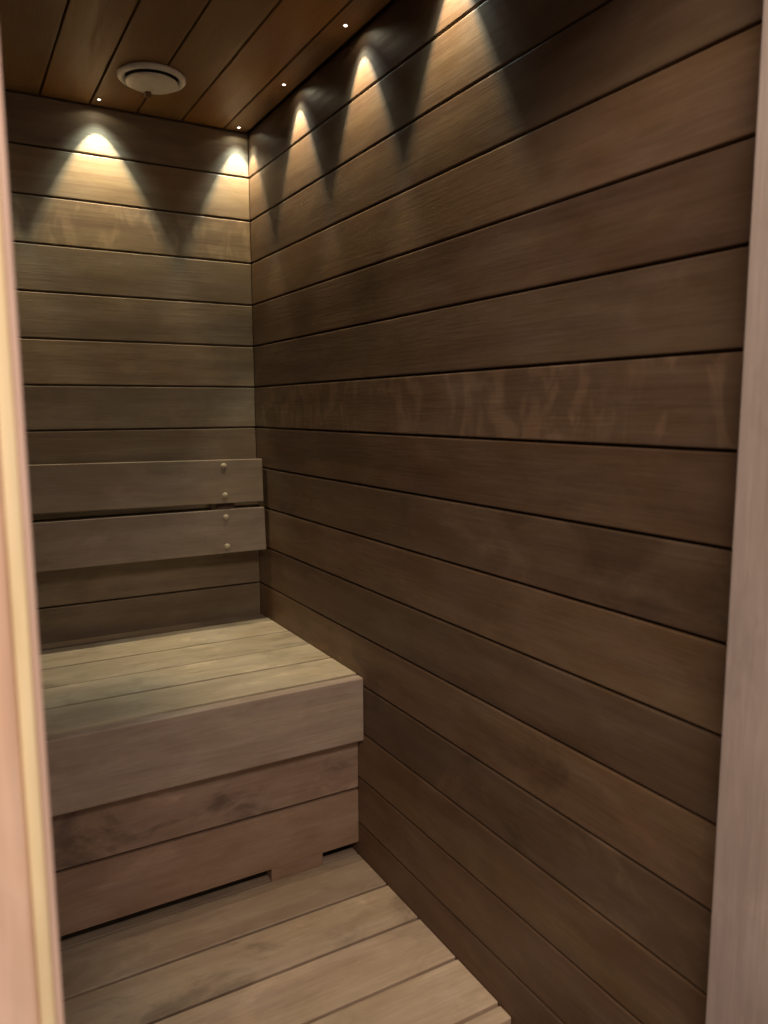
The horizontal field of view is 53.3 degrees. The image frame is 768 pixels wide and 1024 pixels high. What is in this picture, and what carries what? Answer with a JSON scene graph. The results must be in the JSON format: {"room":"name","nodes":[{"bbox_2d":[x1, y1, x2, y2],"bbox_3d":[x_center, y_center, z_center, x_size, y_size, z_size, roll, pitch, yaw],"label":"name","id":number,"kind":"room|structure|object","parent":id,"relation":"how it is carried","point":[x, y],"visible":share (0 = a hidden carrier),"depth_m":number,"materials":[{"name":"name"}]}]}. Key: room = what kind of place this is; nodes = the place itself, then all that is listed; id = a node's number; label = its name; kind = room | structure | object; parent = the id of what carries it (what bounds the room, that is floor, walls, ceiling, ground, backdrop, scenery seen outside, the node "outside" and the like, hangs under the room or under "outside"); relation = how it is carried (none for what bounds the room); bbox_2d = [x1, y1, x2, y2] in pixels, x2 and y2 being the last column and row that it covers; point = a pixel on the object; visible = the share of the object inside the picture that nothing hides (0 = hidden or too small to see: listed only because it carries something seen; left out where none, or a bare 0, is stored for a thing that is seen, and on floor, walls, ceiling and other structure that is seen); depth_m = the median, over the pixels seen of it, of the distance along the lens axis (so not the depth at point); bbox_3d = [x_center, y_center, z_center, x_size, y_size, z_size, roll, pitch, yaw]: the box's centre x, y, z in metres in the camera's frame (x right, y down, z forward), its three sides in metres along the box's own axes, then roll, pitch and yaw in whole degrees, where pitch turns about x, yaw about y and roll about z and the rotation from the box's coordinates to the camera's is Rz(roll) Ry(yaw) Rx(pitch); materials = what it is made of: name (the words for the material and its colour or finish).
{"room":"sauna","nodes":[
{"label":"sauna","id":0,"kind":"room"},
{"bbox_2d":[2,88,266,940],"bbox_3d":[-1.030,0.130,1.712,1.588,2.113,0.052,-5,9,-30],"label":"wall","id":1,"kind":"structure","parent":0,"point":[131,231],"depth_m":1.86,"materials":[{"name":"brown wood"}]},
{"bbox_2d":[27,459,265,571],"bbox_3d":[-0.928,0.019,1.673,1.387,0.251,0.091,-5,9,-30],"label":"backrest","id":2,"kind":"object","parent":1,"relation":"attached to","point":[53,488],"visible":1,"depth_m":1.84,"materials":[{"name":"brown wood"}]},
{"bbox_2d":[0,0,393,132],"bbox_3d":[-0.649,-0.841,0.889,1.680,0.052,1.628,-5,9,-30],"label":"ceiling","id":3,"kind":"structure","parent":0,"point":[234,57],"depth_m":1.48,"materials":[{"name":"brown wood"}]},
{"bbox_2d":[117,62,185,98],"bbox_3d":[-0.485,-0.898,1.601,0.139,0.033,0.139,-5,9,-30],"label":"ceiling vent","id":4,"kind":"object","parent":3,"relation":"in","point":[148,78],"visible":1,"depth_m":1.58,"materials":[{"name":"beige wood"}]},
{"bbox_2d":[248,0,762,1023],"bbox_3d":[0.038,0.157,1.473,0.052,2.113,1.533,-5,9,-30],"label":"wall","id":5,"kind":"structure","parent":0,"point":[500,248],"depth_m":1.10,"materials":[{"name":"brown wood"}]},
{"bbox_2d":[705,0,767,1023],"bbox_3d":[0.420,0.302,0.779,0.094,2.006,0.116,-5,9,-30],"label":"trim","id":6,"kind":"structure","parent":5,"relation":"attached to","point":[737,987],"depth_m":0.77,"materials":[{"name":"brown wood"}]},
{"bbox_3d":[-0.143,1.405,0.317,1.680,0.052,3.622,-5,9,-30],"label":"floor","id":7,"kind":"structure","parent":0,"visible":0},
{"bbox_2d":[0,199,56,1023],"bbox_3d":[-0.191,0.351,0.438,0.007,2.006,0.105,-5,9,-30],"label":"trim","id":8,"kind":"structure","parent":7,"relation":"on","point":[9,463],"depth_m":0.35,"materials":[{"name":"brown wood"}]},
{"bbox_2d":[0,63,63,1023],"bbox_3d":[-0.187,0.350,0.441,0.004,2.006,0.105,-5,9,-30],"label":"trim","id":9,"kind":"structure","parent":7,"relation":"on","point":[4,185],"depth_m":0.35,"materials":[{"name":"brown wood"}]},
{"bbox_2d":[59,847,510,1023],"bbox_3d":[-0.613,1.049,1.099,1.569,0.449,0.552,-5,9,-30],"label":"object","id":10,"kind":"structure","parent":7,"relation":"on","point":[328,943],"depth_m":1.34,"materials":[{"name":"brown wood"}]},
{"bbox_2d":[39,613,363,936],"bbox_3d":[-0.870,0.566,1.484,1.569,0.407,0.596,-5,9,-30],"label":"bench","id":11,"kind":"object","parent":10,"relation":"on","point":[183,760],"visible":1,"depth_m":1.50,"materials":[{"name":"brown wood"}]},
{"bbox_3d":[-0.648,0.337,0.202,0.735,2.100,0.052,-5,9,-30],"label":"wall","id":12,"kind":"structure","parent":0,"visible":0},
{"bbox_2d":[0,465,39,1023],"bbox_3d":[-0.264,0.357,0.396,0.161,2.006,0.105,-5,9,-30],"label":"trim","id":13,"kind":"structure","parent":12,"relation":"attached to","point":[19,1001],"depth_m":0.36,"materials":[{"name":"brown wood"}]}
]}

